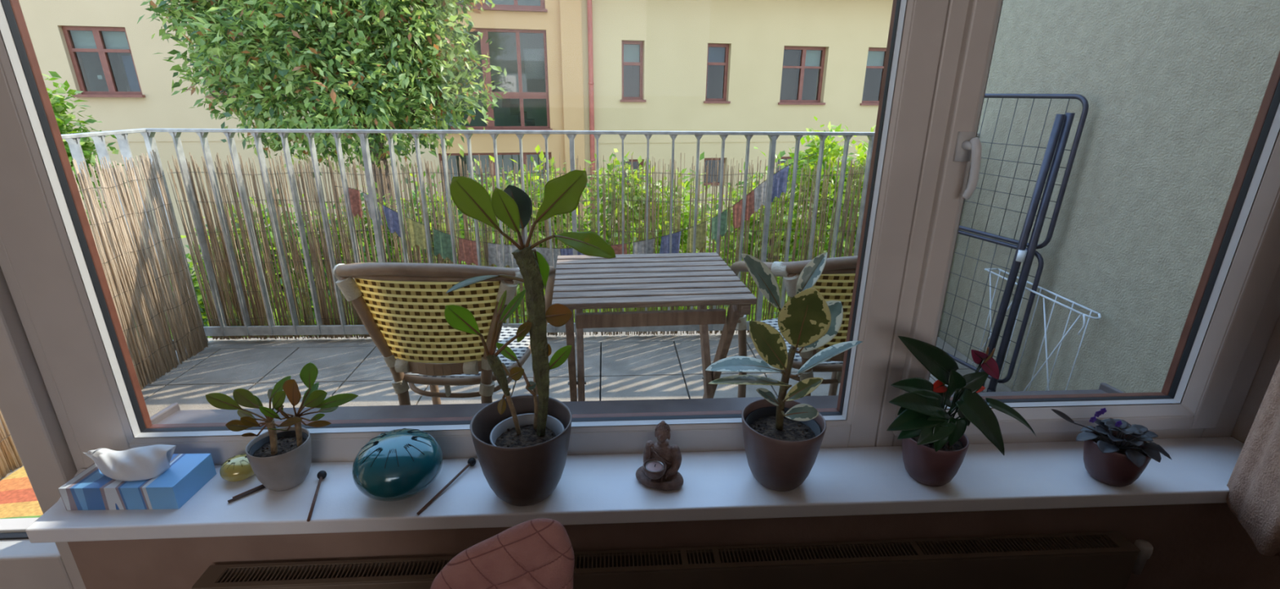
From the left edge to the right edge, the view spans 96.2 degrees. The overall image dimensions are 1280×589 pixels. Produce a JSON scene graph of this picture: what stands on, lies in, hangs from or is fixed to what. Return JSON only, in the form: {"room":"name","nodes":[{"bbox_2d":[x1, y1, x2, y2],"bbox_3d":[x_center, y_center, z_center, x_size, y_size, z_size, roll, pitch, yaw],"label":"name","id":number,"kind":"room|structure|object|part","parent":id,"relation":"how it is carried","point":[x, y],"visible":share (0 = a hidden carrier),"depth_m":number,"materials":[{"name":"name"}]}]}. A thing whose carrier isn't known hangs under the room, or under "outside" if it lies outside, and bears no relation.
{"room":"living room","nodes":[
{"label":"living room","id":0,"kind":"room"},
{"bbox_2d":[0,337,1013,481],"bbox_3d":[-0.336,0.526,2.235,3.975,0.036,1.562,-1,19,-3],"label":"floor","id":1,"kind":"structure","parent":0,"point":[630,371],"depth_m":2.61,"materials":[{"name":"tile"}]},
{"bbox_2d":[0,466,43,519],"bbox_3d":[-1.815,0.650,1.778,0.535,0.007,0.467,-1,19,-3],"label":"striped mat","id":2,"kind":"object","parent":1,"relation":"on","point":[18,500],"visible":0.11,"depth_m":1.79,"materials":[{"name":"fabric"}]},
{"bbox_2d":[333,262,555,405],"bbox_3d":[-0.584,0.210,1.858,0.613,0.786,0.516,1,19,2],"label":"bistro chair","id":3,"kind":"object","parent":1,"relation":"on","point":[401,306],"visible":0.77,"depth_m":1.61,"materials":[{"name":"wicker"}]},
{"bbox_3d":[-0.767,0.285,1.722,0.145,0.731,0.044,-4,20,-12],"label":"leg","id":4,"kind":"part","parent":3,"relation":"part of","materials":[{"name":"wood"}]},
{"bbox_3d":[-0.783,0.294,2.133,0.065,0.443,0.032,-6,20,-19],"label":"leg","id":5,"kind":"part","parent":3,"relation":"part of","materials":[{"name":"wood"}]},
{"bbox_3d":[-0.584,0.016,1.783,0.608,0.370,0.497,1,19,2],"label":"rail","id":6,"kind":"part","parent":3,"relation":"part of","materials":[{"name":"wicker"}]},
{"bbox_3d":[-0.583,0.193,1.900,0.441,0.030,0.419,1,19,2],"label":"seat frame","id":7,"kind":"part","parent":3,"relation":"part of","materials":[{"name":"wicker"}]},
{"bbox_3d":[-0.583,0.190,1.899,0.432,0.032,0.410,1,19,2],"label":"seat","id":8,"kind":"part","parent":3,"relation":"part of","materials":[{"name":"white wicker"}]},
{"bbox_3d":[-0.417,0.293,1.709,0.145,0.731,0.044,6,20,16],"label":"leg","id":9,"kind":"part","parent":3,"relation":"part of","materials":[{"name":"wood"}]},
{"bbox_3d":[-0.371,0.303,2.118,0.065,0.443,0.031,9,21,23],"label":"leg","id":10,"kind":"part","parent":3,"relation":"part of","materials":[{"name":"wood"}]},
{"bbox_2d":[204,330,751,350],"bbox_3d":[-0.386,0.245,3.046,3.975,0.036,0.138,-1,19,-3],"label":"strip","id":11,"kind":"object","parent":1,"relation":"on","point":[255,343],"depth_m":2.99,"materials":[{"name":"metal"}]},
{"bbox_2d":[0,128,978,429],"bbox_3d":[-0.276,-0.009,2.115,3.857,1.054,1.622,-1,19,-3],"label":"balcony railing","id":12,"kind":"object","parent":1,"relation":"on","point":[73,140],"visible":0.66,"depth_m":2.73,"materials":[{"name":"metal"}]},
{"bbox_2d":[0,150,208,480],"bbox_3d":[-2.119,0.069,1.969,0.029,0.973,1.613,-1,19,-3],"label":"screen","id":13,"kind":"object","parent":12,"relation":"attached to","point":[145,291],"visible":0.52,"depth_m":2.48,"materials":[{"name":"wicker"}]},
{"bbox_3d":[-2.174,-0.470,1.813,0.044,0.014,1.580,-1,19,-3],"label":"handrail","id":14,"kind":"part","parent":12,"relation":"part of","materials":[{"name":"metal"}]},
{"bbox_3d":[-2.215,-0.241,2.751,0.052,1.041,0.038,-1,19,-3],"label":"post","id":15,"kind":"part","parent":12,"relation":"part of","materials":[{"name":"metal"}]},
{"bbox_3d":[-1.268,-0.248,2.794,0.052,1.041,0.038,-1,19,-3],"label":"post","id":16,"kind":"part","parent":12,"relation":"part of","materials":[{"name":"metal"}]},
{"bbox_2d":[166,150,866,340],"bbox_3d":[-0.311,-0.232,2.895,3.802,0.958,0.026,0,19,-3],"label":"screen","id":17,"kind":"object","parent":12,"relation":"attached to","point":[221,266],"visible":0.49,"depth_m":2.84,"materials":[{"name":"wicker"}]},
{"bbox_3d":[-0.315,-0.753,2.662,3.855,0.014,0.044,0,19,-3],"label":"handrail","id":18,"kind":"part","parent":12,"relation":"part of","materials":[{"name":"metal"}]},
{"bbox_3d":[-0.321,-0.256,2.837,0.052,1.041,0.038,-1,19,-3],"label":"post","id":19,"kind":"part","parent":12,"relation":"part of","materials":[{"name":"metal"}]},
{"bbox_3d":[-0.313,0.171,2.980,3.835,0.050,0.062,-1,19,-3],"label":"rail","id":20,"kind":"part","parent":12,"relation":"part of","materials":[{"name":"metal"}]},
{"bbox_2d":[334,152,817,269],"bbox_3d":[-0.297,-0.393,2.825,2.313,0.604,0.009,0,19,-3],"label":"bunting","id":21,"kind":"object","parent":12,"relation":"hanging from","point":[756,197],"visible":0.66,"depth_m":2.86,"materials":[{"name":"fabric"}]},
{"bbox_3d":[0.626,-0.263,2.880,0.052,1.041,0.038,-1,19,-3],"label":"post","id":22,"kind":"part","parent":12,"relation":"part of","materials":[{"name":"metal"}]},
{"bbox_2d":[551,252,756,401],"bbox_3d":[0.016,0.272,1.865,0.550,0.706,0.481,-2,19,-6],"label":"folding table","id":23,"kind":"object","parent":1,"relation":"on","point":[701,280],"visible":0.88,"depth_m":1.66,"materials":[{"name":"wood"}]},
{"bbox_3d":[-0.216,0.289,1.855,0.022,0.676,0.433,-2,19,-6],"label":"leg","id":24,"kind":"part","parent":23,"relation":"part of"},
{"bbox_3d":[-0.188,0.296,1.837,0.022,0.676,0.448,-2,19,-6],"label":"leg","id":25,"kind":"part","parent":23,"relation":"part of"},
{"bbox_3d":[0.222,0.284,1.878,0.022,0.676,0.448,-2,19,-6],"label":"leg","id":26,"kind":"part","parent":23,"relation":"part of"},
{"bbox_3d":[0.245,0.276,1.901,0.022,0.676,0.433,-2,19,-6],"label":"leg","id":27,"kind":"part","parent":23,"relation":"part of","materials":[{"name":"wood"}]},
{"bbox_3d":[0.263,-0.036,1.783,0.028,0.029,0.481,-2,19,-6],"label":"rail","id":28,"kind":"part","parent":23,"relation":"part of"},
{"bbox_2d":[729,256,857,397],"bbox_3d":[0.631,0.182,1.966,0.613,0.786,0.515,-3,20,-10],"label":"bistro chair","id":29,"kind":"object","parent":1,"relation":"on","point":[836,281],"visible":0.31,"depth_m":1.69,"materials":[{"name":"wicker"}]},
{"bbox_3d":[0.387,0.282,2.196,0.065,0.443,0.032,-11,23,-30],"label":"leg","id":30,"kind":"part","parent":29,"relation":"part of","materials":[{"name":"wood"}]},
{"bbox_3d":[0.633,-0.012,1.891,0.608,0.370,0.497,-3,20,-10],"label":"rail","id":31,"kind":"part","parent":29,"relation":"part of","materials":[{"name":"wicker"}]},
{"bbox_3d":[0.623,0.165,2.008,0.441,0.030,0.419,-3,20,-10],"label":"seat frame","id":32,"kind":"part","parent":29,"relation":"part of","materials":[{"name":"wicker"}]},
{"bbox_3d":[0.486,0.270,1.796,0.145,0.731,0.044,-8,21,-24],"label":"leg","id":33,"kind":"part","parent":29,"relation":"part of","materials":[{"name":"wood"}]},
{"bbox_3d":[0.622,0.162,2.006,0.432,0.032,0.410,-3,20,-10],"label":"seat","id":34,"kind":"part","parent":29,"relation":"part of","materials":[{"name":"white wicker"}]},
{"bbox_3d":[0.792,0.261,2.265,0.065,0.443,0.031,4,20,11],"label":"leg","id":35,"kind":"part","parent":29,"relation":"part of","materials":[{"name":"wood"}]},
{"bbox_2d":[938,93,1088,392],"bbox_3d":[1.466,-0.223,2.499,0.122,1.232,0.588,-6,20,-17],"label":"drying rack","id":36,"kind":"object","parent":1,"relation":"on","point":[1055,147],"visible":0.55,"depth_m":2.28,"materials":[{"name":"metal"}]},
{"bbox_3d":[1.512,-0.132,2.302,0.085,1.131,0.028,10,21,25],"label":"leg","id":37,"kind":"part","parent":36,"relation":"part of","materials":[{"name":"metal"}]},
{"bbox_3d":[1.541,-0.119,2.286,0.078,1.156,0.029,1,19,1],"label":"leg","id":38,"kind":"part","parent":36,"relation":"part of","materials":[{"name":"metal"}]},
{"bbox_2d":[971,268,1101,391],"bbox_3d":[1.593,0.206,2.385,0.082,0.480,0.597,-1,19,-3],"label":"small airer","id":39,"kind":"object","parent":1,"relation":"on","point":[1071,309],"visible":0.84,"depth_m":2.26,"materials":[{"name":"white metal"}]},
{"bbox_3d":[1.605,0.115,2.650,0.004,0.475,0.016,-14,24,-36],"label":"rod","id":40,"kind":"part","parent":39,"relation":"part of","materials":[{"name":"white metal"}]},
{"bbox_3d":[1.559,0.148,2.553,0.006,0.477,0.175,0,19,-2],"label":"leg","id":41,"kind":"part","parent":39,"relation":"part of","materials":[{"name":"white metal"}]},
{"bbox_3d":[1.561,0.157,2.530,0.006,0.477,0.205,-1,19,-4],"label":"leg","id":42,"kind":"part","parent":39,"relation":"part of","materials":[{"name":"white metal"}]},
{"bbox_3d":[1.615,0.171,2.490,0.004,0.475,0.016,-14,24,-36],"label":"rod","id":43,"kind":"part","parent":39,"relation":"part of","materials":[{"name":"white metal"}]},
{"bbox_3d":[1.620,0.199,2.410,0.004,0.475,0.016,-14,24,-36],"label":"rod","id":44,"kind":"part","parent":39,"relation":"part of","materials":[{"name":"white metal"}]},
{"bbox_3d":[1.569,-0.021,2.319,0.008,0.008,0.560,-1,19,-3],"label":"frame","id":45,"kind":"part","parent":39,"relation":"part of","materials":[{"name":"white metal"}]},
{"bbox_3d":[1.625,0.227,2.330,0.004,0.475,0.016,-14,24,-36],"label":"rod","id":46,"kind":"part","parent":39,"relation":"part of","materials":[{"name":"white metal"}]},
{"bbox_3d":[1.579,0.262,2.228,0.006,0.477,0.205,0,19,-2],"label":"leg","id":47,"kind":"part","parent":39,"relation":"part of","materials":[{"name":"white metal"}]},
{"bbox_3d":[1.631,-0.022,2.323,0.008,0.008,0.560,-1,19,-3],"label":"frame","id":48,"kind":"part","parent":39,"relation":"part of","materials":[{"name":"white metal"}]},
{"bbox_3d":[1.579,0.261,2.233,0.006,0.477,0.195,-1,19,-4],"label":"leg","id":49,"kind":"part","parent":39,"relation":"part of","materials":[{"name":"white metal"}]},
{"bbox_3d":[1.630,0.255,2.250,0.004,0.475,0.016,-14,24,-36],"label":"rod","id":50,"kind":"part","parent":39,"relation":"part of","materials":[{"name":"white metal"}]},
{"bbox_3d":[1.635,0.283,2.170,0.004,0.475,0.016,-14,24,-36],"label":"rod","id":51,"kind":"part","parent":39,"relation":"part of","materials":[{"name":"white metal"}]},
{"bbox_3d":[1.617,0.078,2.044,0.068,0.012,0.034,-1,19,-3],"label":"frame","id":52,"kind":"part","parent":39,"relation":"part of","materials":[{"name":"white metal"}]},
{"bbox_2d":[600,347,601,400],"bbox_3d":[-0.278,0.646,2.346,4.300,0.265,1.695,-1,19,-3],"label":"joint","id":53,"kind":"object","parent":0,"point":[601,348],"depth_m":2.74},
{"bbox_2d":[66,435,1279,588],"bbox_3d":[0.607,0.659,1.384,3.445,0.590,0.200,-1,19,-3],"label":"wall","id":54,"kind":"structure","parent":0,"point":[1199,546],"depth_m":1.20,"materials":[{"name":"paint"}]},
{"bbox_2d":[25,437,1244,543],"bbox_3d":[0.114,0.395,1.193,2.569,0.032,0.187,-1,19,-3],"label":"window sill","id":55,"kind":"structure","parent":54,"relation":"on","point":[591,489],"depth_m":1.14,"materials":[{"name":"paint"}]},
{"bbox_2d":[57,444,216,511],"bbox_3d":[-0.982,0.338,1.116,0.221,0.108,0.113,-1,19,-3],"label":"tissue box","id":56,"kind":"object","parent":55,"relation":"on","point":[153,477],"visible":1,"depth_m":1.08,"materials":[{"name":"cardboard"}]},
{"bbox_2d":[219,453,254,482],"bbox_3d":[-0.817,0.354,1.172,0.068,0.044,0.068,-1,19,-3],"label":"figurine","id":57,"kind":"object","parent":55,"relation":"on","point":[237,468],"visible":0.78,"depth_m":1.15,"materials":[{"name":"ceramic"}]},
{"bbox_2d":[227,486,266,503],"bbox_3d":[-0.769,0.391,1.125,0.006,0.005,0.065,17,26,40],"label":"mallet","id":58,"kind":"object","parent":55,"relation":"on","point":[262,487],"visible":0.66,"depth_m":1.12,"materials":[{"name":"wood"}]},
{"bbox_2d":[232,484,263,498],"bbox_3d":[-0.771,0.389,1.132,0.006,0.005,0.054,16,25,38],"label":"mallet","id":59,"kind":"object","parent":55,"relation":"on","point":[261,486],"visible":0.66,"depth_m":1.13,"materials":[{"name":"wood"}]},
{"bbox_2d":[205,362,358,491],"bbox_3d":[-0.666,0.260,1.123,0.279,0.256,0.112,-1,19,-3],"label":"potted euphorbia","id":60,"kind":"object","parent":55,"relation":"on","point":[280,459],"visible":1,"depth_m":1.10,"materials":[{"name":"plant"}]},
{"bbox_3d":[-0.715,0.284,1.117,0.015,0.082,0.026,-1,19,-3],"label":"stem","id":61,"kind":"part","parent":60,"relation":"part of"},
{"bbox_2d":[244,426,311,491],"bbox_3d":[-0.713,0.335,1.148,0.110,0.098,0.110,-1,19,-3],"label":"pot","id":62,"kind":"object","parent":60,"relation":"on","point":[282,463],"depth_m":1.12,"materials":[{"name":"ceramic"}]},
{"bbox_2d":[248,431,307,456],"bbox_3d":[-0.713,0.316,1.141,0.101,0.038,0.101,-1,19,-3],"label":"pot","id":63,"kind":"object","parent":60,"relation":"on","point":[286,445],"depth_m":1.14,"materials":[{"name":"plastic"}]},
{"bbox_3d":[-0.672,0.275,1.129,0.034,0.091,0.013,14,23,33],"label":"stem","id":64,"kind":"part","parent":60,"relation":"part of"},
{"bbox_2d":[306,471,326,522],"bbox_3d":[-0.634,0.389,1.116,0.018,0.018,0.140,-5,20,-14],"label":"mallet","id":65,"kind":"object","parent":55,"relation":"on","point":[322,475],"visible":1,"depth_m":1.13,"materials":[{"name":"rubber"}]},
{"bbox_2d":[351,428,443,502],"bbox_3d":[-0.476,0.334,1.133,0.166,0.112,0.166,-1,19,-3],"label":"drum","id":66,"kind":"object","parent":55,"relation":"on","point":[398,464],"visible":1,"depth_m":1.08,"materials":[{"name":"paint"}]},
{"bbox_2d":[417,457,475,515],"bbox_3d":[-0.387,0.379,1.150,0.017,0.018,0.172,9,21,22],"label":"mallet","id":67,"kind":"object","parent":55,"relation":"on","point":[472,461],"visible":1,"depth_m":1.15,"materials":[{"name":"wood"}]},
{"bbox_2d":[444,169,615,506],"bbox_3d":[-0.187,0.090,1.046,0.286,0.636,0.190,-1,19,-3],"label":"potted euphorbia","id":68,"kind":"object","parent":55,"relation":"on","point":[521,442],"visible":1,"depth_m":1.03,"materials":[{"name":"plant"}]},
{"bbox_3d":[-0.261,0.148,1.054,0.039,0.087,0.022,-1,19,-3],"label":"stem","id":69,"kind":"part","parent":68,"relation":"part of","materials":[{"name":"green plant"}]},
{"bbox_3d":[-0.239,0.235,1.104,0.019,0.126,0.048,6,20,15],"label":"stem","id":70,"kind":"part","parent":68,"relation":"part of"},
{"bbox_2d":[469,395,572,506],"bbox_3d":[-0.226,0.314,1.122,0.191,0.162,0.191,-1,19,-3],"label":"pot","id":71,"kind":"object","parent":68,"relation":"on","point":[522,457],"depth_m":1.08,"materials":[{"name":"ceramic"}]},
{"bbox_2d":[489,413,564,446],"bbox_3d":[-0.216,0.318,1.120,0.141,0.115,0.141,-1,19,-3],"label":"pot","id":72,"kind":"object","parent":68,"relation":"on","point":[504,432],"depth_m":1.13,"materials":[{"name":"plastic"}]},
{"bbox_3d":[-0.194,0.105,1.054,0.056,0.406,0.057,-1,19,-3],"label":"stem","id":73,"kind":"part","parent":68,"relation":"part of","materials":[{"name":"green plant"}]},
{"bbox_3d":[-0.205,0.228,1.121,0.008,0.128,0.056,-5,20,-16],"label":"stem","id":74,"kind":"part","parent":68,"relation":"part of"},
{"bbox_2d":[635,421,683,491],"bbox_3d":[0.039,0.321,1.154,0.092,0.135,0.077,-3,20,-10],"label":"figurine","id":75,"kind":"object","parent":55,"relation":"on","point":[668,479],"visible":0.94,"depth_m":1.15,"materials":[{"name":"stone"}]},
{"bbox_2d":[645,460,663,471],"bbox_3d":[0.029,0.346,1.147,0.037,0.016,0.037,-1,19,-3],"label":"tealight","id":76,"kind":"object","parent":75,"relation":"in","point":[651,466],"visible":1,"depth_m":1.15,"materials":[{"name":"wax"}]},
{"bbox_2d":[643,458,666,479],"bbox_3d":[0.029,0.353,1.149,0.047,0.026,0.047,7,20,17],"label":"bowl","id":77,"kind":"object","parent":75,"relation":"on","point":[647,475],"depth_m":1.14,"materials":[{"name":"glass"}]},
{"bbox_2d":[705,252,862,491],"bbox_3d":[0.264,0.149,1.105,0.294,0.492,0.163,-1,19,-3],"label":"rubber plant","id":78,"kind":"object","parent":55,"relation":"on","point":[783,435],"visible":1,"depth_m":1.07,"materials":[{"name":"green plant"}]},
{"bbox_3d":[0.284,0.293,1.157,0.147,0.066,0.147,-1,19,-3],"label":"pot","id":79,"kind":"part","parent":78,"relation":"part of","materials":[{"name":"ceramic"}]},
{"bbox_3d":[0.284,0.313,1.164,0.164,0.144,0.164,-1,19,-3],"label":"pot","id":80,"kind":"part","parent":78,"relation":"part of","materials":[{"name":"ceramic"}]},
{"bbox_3d":[0.280,0.191,1.126,0.028,0.210,0.046,-1,19,-3],"label":"stem","id":81,"kind":"part","parent":78,"relation":"part of","materials":[{"name":"plant"}]},
{"bbox_2d":[902,434,968,486],"bbox_3d":[0.599,0.331,1.181,0.121,0.102,0.121,-1,19,-3],"label":"pot","id":82,"kind":"object","parent":55,"relation":"on","point":[926,466],"depth_m":1.14,"materials":[{"name":"ceramic"}]},
{"bbox_2d":[886,336,1035,486],"bbox_3d":[0.626,0.228,1.124,0.340,0.336,0.162,-1,19,-3],"label":"anthurium","id":83,"kind":"object","parent":55,"relation":"on","point":[935,443],"visible":1,"depth_m":1.09,"materials":[{"name":"plant"}]},
{"bbox_2d":[1051,408,1172,487],"bbox_3d":[0.932,0.307,1.147,0.249,0.177,0.132,-8,21,-22],"label":"potted african violet","id":84,"kind":"object","parent":55,"relation":"on","point":[1117,452],"visible":1,"depth_m":1.15,"materials":[{"name":"plant"}]},
{"bbox_2d":[1088,416,1097,422],"bbox_3d":[0.899,0.248,1.140,0.014,0.015,0.004,-1,19,-3],"label":"flower","id":85,"kind":"object","parent":84,"relation":"on","point":[1092,420],"depth_m":1.14,"materials":[{"name":"purple plant"}]},
{"bbox_2d":[1093,410,1102,417],"bbox_3d":[0.906,0.236,1.136,0.014,0.015,0.004,-1,19,-3],"label":"flower","id":86,"kind":"object","parent":84,"relation":"on","point":[1097,414],"depth_m":1.14,"materials":[{"name":"purple plant"}]},
{"bbox_2d":[1099,408,1106,414],"bbox_3d":[0.915,0.230,1.134,0.014,0.015,0.004,-1,19,-3],"label":"flower","id":87,"kind":"object","parent":84,"relation":"on","point":[1102,411],"depth_m":1.13,"materials":[{"name":"purple plant"}]},
{"bbox_2d":[1115,421,1122,427],"bbox_3d":[0.956,0.258,1.147,0.014,0.015,0.004,-1,19,-3],"label":"flower","id":88,"kind":"object","parent":84,"relation":"on","point":[1118,424],"depth_m":1.15,"materials":[{"name":"purple plant"}]},
{"bbox_2d":[1083,426,1151,487],"bbox_3d":[0.975,0.341,1.183,0.110,0.090,0.110,-1,19,-3],"label":"pot","id":89,"kind":"object","parent":55,"relation":"on","point":[1110,463],"depth_m":1.15,"materials":[{"name":"ceramic"}]},
{"bbox_2d":[191,531,1153,588],"bbox_3d":[0.117,0.716,1.231,1.933,0.396,0.067,-1,19,-3],"label":"radiator","id":90,"kind":"object","parent":54,"relation":"attached to","point":[1108,560],"visible":0.9,"depth_m":1.17,"materials":[{"name":"metal"}]},
{"bbox_3d":[0.095,0.728,1.204,1.880,0.391,0.012,-1,19,-3],"label":"panel","id":91,"kind":"part","parent":90,"relation":"part of","materials":[{"name":"metal"}]},
{"bbox_2d":[937,0,1279,393],"bbox_3d":[1.795,-1.009,1.923,0.270,3.700,1.760,-1,19,-3],"label":"wall","id":92,"kind":"structure","parent":0,"point":[1174,91],"depth_m":2.02,"materials":[{"name":"grey paint"}]},
{"bbox_2d":[1231,315,1279,443],"bbox_3d":[-0.012,-0.257,1.019,4.700,2.550,0.290,-1,19,-3],"label":"wall","id":93,"kind":"structure","parent":0,"point":[1270,359],"depth_m":1.29,"materials":[{"name":"paint"}]},
{"bbox_2d":[0,235,86,588],"bbox_3d":[-1.672,-0.116,1.033,1.024,2.250,0.102,-1,19,-3],"label":"door","id":94,"kind":"structure","parent":93,"relation":"in","point":[33,411],"depth_m":1.16,"materials":[{"name":"plastic"}]},
{"bbox_3d":[-1.675,-0.141,1.057,1.022,2.220,0.040,-1,19,-3],"label":"panel","id":95,"kind":"part","parent":94,"relation":"part of","materials":[{"name":"plastic"}]},
{"bbox_3d":[-1.672,-0.120,1.043,1.024,2.250,0.080,-1,19,-3],"label":"frame","id":96,"kind":"part","parent":94,"relation":"part of","materials":[{"name":"plastic"}]},
{"bbox_2d":[0,0,948,468],"bbox_3d":[-0.310,-0.415,1.009,1.696,1.650,0.052,-1,19,-3],"label":"window","id":97,"kind":"structure","parent":93,"relation":"in","point":[46,233],"depth_m":1.12,"materials":[{"name":"plastic"}]},
{"bbox_2d":[874,0,1279,447],"bbox_3d":[0.968,-0.423,1.063,0.858,1.650,0.150,-1,19,-3],"label":"window","id":98,"kind":"structure","parent":93,"relation":"in","point":[1233,314],"depth_m":1.20,"materials":[{"name":"plastic"}]},
{"bbox_3d":[0.601,-0.236,1.055,0.027,0.118,0.052,-1,19,-3],"label":"handle","id":99,"kind":"part","parent":98,"relation":"part of","materials":[{"name":"plastic"}]},
{"bbox_3d":[0.948,-0.442,1.096,0.755,1.557,0.018,-1,19,-3],"label":"frame","id":100,"kind":"part","parent":98,"relation":"part of","materials":[{"name":"brown plastic"}]},
{"bbox_2d":[1226,360,1279,556],"bbox_3d":[-0.146,-0.402,0.720,3.600,1.843,0.179,-1,19,-3],"label":"curtain","id":101,"kind":"object","parent":93,"relation":"hanging from","point":[1253,497],"visible":1,"depth_m":1.07,"materials":[{"name":"beige fabric"}]},
{"bbox_3d":[0.091,1.637,-0.375,4.700,0.100,4.200,-1,19,-3],"label":"floor","id":102,"kind":"structure","parent":0,"visible":0},
{"bbox_2d":[430,518,574,588],"bbox_3d":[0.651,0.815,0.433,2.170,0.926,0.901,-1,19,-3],"label":"chair","id":103,"kind":"object","parent":102,"relation":"on","point":[535,553],"visible":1,"depth_m":0.63,"materials":[{"name":"pink fabric"}]},
{"bbox_3d":[0.568,0.677,1.573,3.500,0.730,0.130,-1,19,-3],"label":"wall","id":104,"kind":"structure","parent":0,"visible":0},
{"bbox_2d":[150,382,1125,425],"bbox_3d":[0.061,0.306,1.449,2.491,0.058,0.190,-1,19,-3],"label":"sill","id":105,"kind":"structure","parent":104,"relation":"on","point":[172,414],"depth_m":1.47,"materials":[{"name":"metal"}]},
{"label":"outside","id":106,"kind":"structure","parent":0,"visible":0},
{"bbox_2d":[135,294,777,340],"bbox_3d":[-1.434,-3.616,24.095,80.000,0.300,42.050,-1,19,-3],"label":"ground","id":107,"kind":"structure","parent":106,"point":[514,320],"depth_m":12.05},
{"bbox_2d":[41,71,129,224],"bbox_3d":[-5.681,0.085,6.043,1.218,4.603,0.838,-1,19,-3],"label":"shrub","id":108,"kind":"object","parent":107,"relation":"on","point":[59,108],"visible":0.08,"depth_m":5.48,"materials":[{"name":"green plant"}]},
{"bbox_2d":[164,188,357,339],"bbox_3d":[-2.891,1.054,4.634,1.647,3.750,0.868,-1,19,-3],"label":"shrub","id":109,"kind":"object","parent":107,"relation":"on","point":[201,304],"visible":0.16,"depth_m":4.15,"materials":[{"name":"green plant"}]},
{"bbox_2d":[137,0,507,256],"bbox_3d":[-3.838,-1.974,7.832,4.142,7.336,3.455,12,22,29],"label":"leafy tree","id":110,"kind":"object","parent":107,"relation":"on","point":[330,77],"visible":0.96,"depth_m":6.83,"materials":[{"name":"green plant"}]},
{"bbox_2d":[293,165,500,336],"bbox_3d":[-1.860,0.911,4.853,1.772,3.889,0.933,-1,19,-3],"label":"shrub","id":111,"kind":"object","parent":107,"relation":"on","point":[460,214],"visible":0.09,"depth_m":4.33,"materials":[{"name":"green plant"}]},
{"bbox_2d":[18,0,893,297],"bbox_3d":[-3.092,-5.685,14.089,48.000,10.200,4.751,-3,20,-11],"label":"apartment building","id":112,"kind":"structure","parent":107,"relation":"on","point":[666,65],"depth_m":13.17,"materials":[{"name":"yellow paint"}]},
{"bbox_2d":[70,30,129,49],"bbox_3d":[-10.519,-4.992,11.255,0.998,0.374,0.040,-3,20,-11],"label":"blind","id":113,"kind":"object","parent":112,"relation":"hanging from","point":[110,39],"depth_m":11.22,"materials":[{"name":"fabric"}]},
{"bbox_3d":[-10.482,-3.940,11.385,1.189,0.052,0.220,-3,20,-11],"label":"sill","id":114,"kind":"part","parent":112,"relation":"part of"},
{"bbox_2d":[120,55,140,91],"bbox_3d":[-10.160,-4.438,11.527,0.255,0.673,0.040,-3,20,-11],"label":"curtain","id":115,"kind":"object","parent":112,"relation":"hanging from","point":[127,60],"depth_m":11.50,"materials":[{"name":"fabric"}]},
{"bbox_3d":[-8.225,-4.073,11.818,1.189,0.052,0.220,-3,20,-11],"label":"sill","id":116,"kind":"part","parent":112,"relation":"part of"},
{"bbox_3d":[-3.284,-6.059,12.169,2.610,0.052,0.220,-3,20,-11],"label":"sill","id":117,"kind":"part","parent":112,"relation":"part of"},
{"bbox_3d":[-3.304,-3.725,12.988,2.610,0.052,0.220,-3,20,-11],"label":"sill","id":118,"kind":"part","parent":112,"relation":"part of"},
{"bbox_3d":[-2.383,-5.189,12.916,0.430,0.626,0.040,-3,20,-11],"label":"wall panel","id":119,"kind":"part","parent":112,"relation":"part of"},
{"bbox_2d":[623,44,639,62],"bbox_3d":[-0.212,-5.560,13.247,0.417,0.395,0.040,-3,20,-11],"label":"blind","id":120,"kind":"object","parent":112,"relation":"hanging from","point":[631,51],"depth_m":13.23,"materials":[{"name":"fabric"}]},
{"bbox_3d":[-0.175,-4.515,13.375,0.602,0.052,0.220,-3,20,-11],"label":"sill","id":121,"kind":"part","parent":112,"relation":"part of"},
{"bbox_2d":[707,47,724,62],"bbox_3d":[1.784,-5.687,13.627,0.456,0.397,0.040,-3,20,-11],"label":"blind","id":122,"kind":"object","parent":112,"relation":"hanging from","point":[715,54],"depth_m":13.61,"materials":[{"name":"fabric"}]},
{"bbox_3d":[1.821,-4.613,13.765,0.650,0.052,0.220,-3,20,-11],"label":"sill","id":123,"kind":"part","parent":112,"relation":"part of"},
{"bbox_3d":[3.659,-5.399,14.127,0.392,1.160,0.040,-3,20,-11],"label":"open sash","id":124,"kind":"part","parent":112,"relation":"part of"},
{"bbox_3d":[3.959,-4.719,14.182,1.233,0.052,0.220,-3,20,-11],"label":"sill","id":125,"kind":"part","parent":112,"relation":"part of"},
{"bbox_2d":[804,49,821,66],"bbox_3d":[4.204,-5.814,14.097,0.461,0.399,0.040,-3,20,-11],"label":"blind","id":126,"kind":"object","parent":112,"relation":"hanging from","point":[813,57],"depth_m":14.09,"materials":[{"name":"fabric"}]},
{"bbox_3d":[6.066,-4.836,14.589,1.120,0.052,0.220,-3,20,-11],"label":"sill","id":127,"kind":"part","parent":112,"relation":"part of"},
{"bbox_2d":[866,51,884,66],"bbox_3d":[5.876,-5.934,14.411,0.520,0.379,0.040,-3,20,-11],"label":"blind","id":128,"kind":"object","parent":112,"relation":"hanging from","point":[874,58],"depth_m":14.40,"materials":[{"name":"fabric"}]},
{"bbox_2d":[421,144,617,333],"bbox_3d":[-0.940,0.833,4.819,1.577,4.073,0.927,-1,19,-3],"label":"shrub","id":129,"kind":"object","parent":107,"relation":"on","point":[537,148],"visible":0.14,"depth_m":4.23,"materials":[{"name":"green plant"}]},
{"bbox_2d":[582,148,744,315],"bbox_3d":[0.131,0.778,5.052,1.714,4.040,0.983,-1,19,-3],"label":"shrub","id":130,"kind":"object","parent":107,"relation":"on","point":[682,246],"visible":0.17,"depth_m":4.46,"materials":[{"name":"green plant"}]},
{"bbox_2d":[706,115,875,321],"bbox_3d":[1.306,0.806,4.619,1.971,4.293,1.004,3,20,8],"label":"shrub","id":131,"kind":"object","parent":107,"relation":"on","point":[831,149],"visible":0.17,"depth_m":4.04,"materials":[{"name":"green plant"}]}
]}

